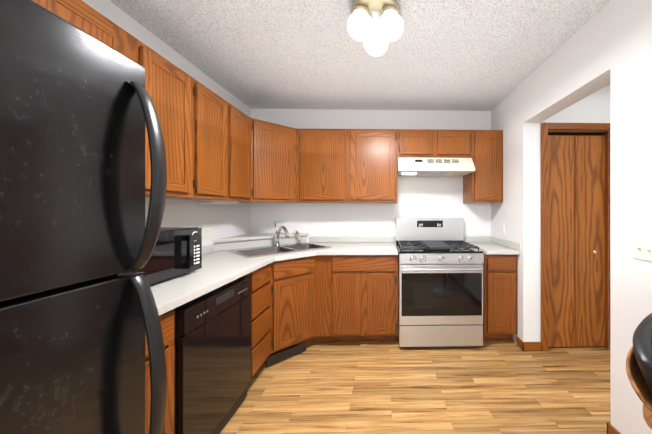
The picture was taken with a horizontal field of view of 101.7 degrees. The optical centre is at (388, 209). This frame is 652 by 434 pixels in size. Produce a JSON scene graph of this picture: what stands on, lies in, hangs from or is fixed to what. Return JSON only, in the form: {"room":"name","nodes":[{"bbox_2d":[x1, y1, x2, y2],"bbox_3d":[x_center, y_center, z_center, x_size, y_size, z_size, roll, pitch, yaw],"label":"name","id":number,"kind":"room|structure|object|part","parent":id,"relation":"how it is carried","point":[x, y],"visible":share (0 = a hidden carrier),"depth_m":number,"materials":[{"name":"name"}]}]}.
{"room":"kitchen","nodes":[
{"label":"kitchen","id":0,"kind":"room"},
{"bbox_2d":[82,0,249,251],"bbox_3d":[-1.598,0.054,1.343,0.100,2.430,3.240,0,0,-1],"label":"wall","id":1,"kind":"structure","parent":0,"point":[227,220],"depth_m":2.05,"materials":[{"name":"white paint"}]},
{"bbox_2d":[32,0,147,195],"bbox_3d":[-1.377,-0.461,1.063,0.326,0.763,0.440,0,0,-1],"label":"upper cabinet","id":2,"kind":"object","parent":1,"relation":"attached to","point":[78,13],"depth_m":1.11,"materials":[{"name":"brown wood"}]},
{"bbox_2d":[145,47,203,199],"bbox_3d":[-1.385,-0.460,1.430,0.326,0.763,0.475,0,0,-1],"label":"upper cabinet","id":3,"kind":"object","parent":1,"relation":"attached to","point":[177,98],"depth_m":1.52,"materials":[{"name":"brown wood"}]},
{"bbox_2d":[202,223,211,236],"bbox_3d":[-1.558,0.174,2.234,0.020,0.114,0.116,0,0,-1],"label":"light switch","id":4,"kind":"object","parent":1,"relation":"attached to","point":[206,229],"visible":1,"depth_m":2.22,"materials":[{"name":"white plastic"}]},
{"bbox_2d":[202,242,216,253],"bbox_3d":[-1.541,0.340,1.553,0.020,0.070,1.522,0,0,-1],"label":"backsplash","id":5,"kind":"structure","parent":1,"relation":"attached to","point":[214,247],"depth_m":2.23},
{"bbox_2d":[204,86,227,199],"bbox_3d":[-1.394,-0.460,1.814,0.326,0.763,0.432,0,0,-1],"label":"upper cabinet","id":6,"kind":"object","parent":1,"relation":"attached to","point":[219,150],"depth_m":1.85,"materials":[{"name":"brown wood"}]},
{"bbox_2d":[199,102,255,203],"bbox_3d":[-1.379,-0.460,2.192,0.373,0.763,0.440,0,0,-1],"label":"upper cabinet","id":7,"kind":"object","parent":1,"relation":"attached to","point":[241,128],"depth_m":2.19,"materials":[{"name":"brown wood"}]},
{"bbox_2d":[256,119,299,202],"bbox_3d":[-1.238,-0.460,2.517,0.670,0.763,0.362,0,0,-1],"label":"upper cabinet","id":8,"kind":"object","parent":1,"relation":"attached to","point":[277,146],"depth_m":2.53,"materials":[{"name":"brown wood"}]},
{"bbox_2d":[109,0,610,110],"bbox_3d":[0.538,-1.191,0.222,4.320,0.060,5.800,0,0,-1],"label":"ceiling","id":9,"kind":"structure","parent":0,"point":[474,55],"depth_m":1.87,"materials":[{"name":"white paint"}]},
{"bbox_2d":[347,0,403,56],"bbox_3d":[-0.078,-1.060,1.524,0.318,0.198,0.312,0,0,-1],"label":"light fixture","id":10,"kind":"object","parent":9,"relation":"attached to","point":[376,26],"visible":1,"depth_m":1.43,"materials":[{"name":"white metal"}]},
{"bbox_2d":[250,108,489,243],"bbox_3d":[0.473,0.055,3.070,4.320,2.430,0.100,0,0,-1],"label":"wall","id":11,"kind":"structure","parent":0,"point":[417,196],"depth_m":3.01,"materials":[{"name":"white paint"}]},
{"bbox_2d":[300,129,351,202],"bbox_3d":[-0.698,-0.460,2.829,0.592,0.763,0.326,0,0,-1],"label":"upper cabinet","id":12,"kind":"object","parent":11,"relation":"attached to","point":[325,154],"depth_m":2.67,"materials":[{"name":"brown wood"}]},
{"bbox_2d":[345,222,351,231],"bbox_3d":[-0.468,0.198,2.994,0.070,0.114,0.009,0,0,-1],"label":"electrical outlet","id":13,"kind":"object","parent":11,"relation":"attached to","point":[348,226],"visible":1,"depth_m":2.99,"materials":[{"name":"white plastic"}]},
{"bbox_2d":[352,129,399,202],"bbox_3d":[-0.188,-0.460,2.840,0.543,0.763,0.326,0,0,-1],"label":"upper cabinet","id":14,"kind":"object","parent":11,"relation":"attached to","point":[374,158],"depth_m":2.68,"materials":[{"name":"brown wood"}]},
{"bbox_2d":[309,236,488,241],"bbox_3d":[0.139,0.341,3.001,2.108,0.070,0.020,0,0,-1],"label":"backsplash","id":15,"kind":"structure","parent":11,"relation":"attached to","point":[367,238],"depth_m":2.98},
{"bbox_2d":[396,129,439,157],"bbox_3d":[0.294,-0.696,2.852,0.421,0.291,0.326,0,0,-1],"label":"upper cabinet","id":16,"kind":"object","parent":11,"relation":"attached to","point":[409,142],"depth_m":2.69,"materials":[{"name":"brown wood"}]},
{"bbox_2d":[440,130,471,157],"bbox_3d":[0.656,-0.696,2.860,0.420,0.291,0.326,0,0,-1],"label":"upper cabinet","id":17,"kind":"object","parent":11,"relation":"attached to","point":[453,143],"depth_m":2.70,"materials":[{"name":"brown wood"}]},
{"bbox_2d":[397,157,474,175],"bbox_3d":[0.475,-0.465,2.806,0.772,0.162,0.421,0,0,-1],"label":"range hood","id":18,"kind":"object","parent":17,"relation":"attached to","point":[416,166],"visible":1,"depth_m":2.65,"materials":[{"name":"beige metal"}]},
{"bbox_2d":[219,339,610,433],"bbox_3d":[0.538,1.299,0.220,4.320,0.060,5.800,0,0,-1],"label":"floor","id":19,"kind":"structure","parent":0,"point":[499,387],"depth_m":1.81,"materials":[{"name":"brown wood"}]},
{"bbox_2d":[0,0,166,433],"bbox_3d":[-1.088,0.407,0.420,0.854,1.723,0.752,0,0,-1],"label":"fridge","id":20,"kind":"object","parent":19,"relation":"on","point":[79,315],"visible":1,"depth_m":0.62,"materials":[{"name":"black metal"}]},
{"bbox_3d":[-0.709,0.249,0.765,0.081,1.245,0.047,0,0,-1],"label":"handle","id":21,"kind":"part","parent":20,"relation":"part of","materials":[{"name":"black"}]},
{"bbox_2d":[145,342,174,433],"bbox_3d":[-1.227,0.841,0.967,0.620,0.856,0.332,0,0,-1],"label":"base cabinet","id":22,"kind":"object","parent":19,"relation":"on","point":[169,347],"depth_m":1.08,"materials":[{"name":"brown wood"}]},
{"bbox_2d":[174,276,251,433],"bbox_3d":[-1.215,0.859,1.438,0.611,0.822,0.600,0,0,-1],"label":"dishwasher","id":23,"kind":"object","parent":19,"relation":"on","point":[212,355],"visible":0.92,"depth_m":1.35,"materials":[{"name":"black"}]},
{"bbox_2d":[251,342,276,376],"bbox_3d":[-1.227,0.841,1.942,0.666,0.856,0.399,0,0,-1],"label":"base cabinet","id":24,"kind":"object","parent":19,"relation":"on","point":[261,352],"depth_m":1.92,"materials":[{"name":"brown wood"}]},
{"bbox_2d":[202,242,340,361],"bbox_3d":[-1.061,0.820,2.525,1.023,0.900,0.915,0,0,-1],"label":"base cabinet","id":25,"kind":"object","parent":19,"relation":"on","point":[285,350],"depth_m":2.30,"materials":[{"name":"brown wood"}]},
{"bbox_2d":[145,234,397,341],"bbox_3d":[-0.732,0.356,1.900,1.653,0.115,2.180,0,0,-1],"label":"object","id":26,"kind":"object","parent":25,"relation":"on","point":[350,294],"depth_m":2.37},
{"bbox_2d":[127,227,201,284],"bbox_3d":[-1.303,0.240,1.364,0.401,0.266,0.460,0,0,-1],"label":"microwave","id":27,"kind":"object","parent":26,"relation":"on","point":[177,251],"visible":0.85,"depth_m":1.39,"materials":[{"name":"black"}]},
{"bbox_2d":[229,222,330,257],"bbox_3d":[-1.018,0.357,2.481,0.894,0.472,0.894,0,0,-1],"label":"sink","id":28,"kind":"object","parent":26,"relation":"in","point":[277,244],"depth_m":2.52,"materials":[{"name":"silver metal"}]},
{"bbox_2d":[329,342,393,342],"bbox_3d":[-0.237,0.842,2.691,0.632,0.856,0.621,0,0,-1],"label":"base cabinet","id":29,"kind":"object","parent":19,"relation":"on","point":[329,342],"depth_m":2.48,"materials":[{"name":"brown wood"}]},
{"bbox_2d":[396,218,483,347],"bbox_3d":[0.467,0.681,2.640,0.764,1.178,0.735,0,0,-1],"label":"stove","id":30,"kind":"object","parent":19,"relation":"on","point":[440,281],"visible":1,"depth_m":2.33,"materials":[{"name":"silver metal"}]},
{"bbox_2d":[471,246,518,340],"bbox_3d":[1.042,0.842,2.720,0.315,0.856,0.621,0,0,-1],"label":"base cabinet","id":31,"kind":"object","parent":19,"relation":"on","point":[500,308],"depth_m":2.41,"materials":[{"name":"brown wood"}]},
{"bbox_2d":[467,242,519,253],"bbox_3d":[1.043,0.395,2.708,0.313,0.038,0.646,0,0,-1],"label":"countertop","id":32,"kind":"structure","parent":31,"relation":"on","point":[489,247],"depth_m":2.52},
{"bbox_2d":[626,313,651,428],"bbox_3d":[0.958,0.787,0.645,0.536,0.964,0.543,0,0,-1],"label":"bar stool","id":33,"kind":"object","parent":19,"relation":"on","point":[639,364],"visible":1,"depth_m":0.76,"materials":[{"name":"black leather"}]},
{"bbox_2d":[490,0,651,433],"bbox_3d":[1.321,0.054,1.409,0.180,2.430,3.240,0,0,-1],"label":"wall","id":34,"kind":"structure","parent":0,"point":[597,68],"depth_m":1.44,"materials":[{"name":"white paint"}]},
{"bbox_2d":[463,130,502,202],"bbox_3d":[1.031,-0.460,2.868,0.330,0.763,0.326,0,0,-1],"label":"upper cabinet","id":35,"kind":"object","parent":34,"relation":"attached to","point":[485,184],"depth_m":2.71,"materials":[{"name":"brown wood"}]},
{"bbox_2d":[501,222,504,233],"bbox_3d":[1.196,0.189,2.731,0.009,0.114,0.070,0,0,-1],"label":"electrical outlet","id":36,"kind":"object","parent":34,"relation":"attached to","point":[502,227],"visible":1,"depth_m":2.72,"materials":[{"name":"white plastic"}]},
{"bbox_2d":[489,236,518,249],"bbox_3d":[1.190,0.341,2.706,0.020,0.070,0.616,0,0,-1],"label":"backsplash","id":37,"kind":"structure","parent":34,"relation":"attached to","point":[500,242],"depth_m":2.63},
{"bbox_2d":[541,123,609,351],"bbox_3d":[1.709,0.244,2.395,0.687,2.052,0.125,0,0,-1],"label":"door frame","id":38,"kind":"structure","parent":34,"relation":"attached to","point":[599,129],"depth_m":2.33,"materials":[{"name":"brown wood"}]},
{"bbox_2d":[548,135,604,346],"bbox_3d":[1.709,0.286,2.376,0.563,1.943,0.074,0,0,-1],"label":"bifold door","id":39,"kind":"structure","parent":34,"relation":"in","point":[576,240],"depth_m":2.38,"materials":[{"name":"brown wood"}]},
{"bbox_2d":[607,422,620,433],"bbox_3d":[1.270,1.227,-0.554,0.012,0.082,4.017,0,0,-1],"label":"baseboard","id":40,"kind":"structure","parent":34,"relation":"attached to","point":[610,429],"depth_m":1.43,"materials":[{"name":"brown wood"}]},
{"bbox_2d":[633,235,651,260],"bbox_3d":[1.224,0.184,1.247,0.020,0.114,0.116,0,0,-1],"label":"light switch","id":41,"kind":"object","parent":34,"relation":"attached to","point":[642,247],"visible":1,"depth_m":1.26,"materials":[{"name":"white plastic"}]}
]}

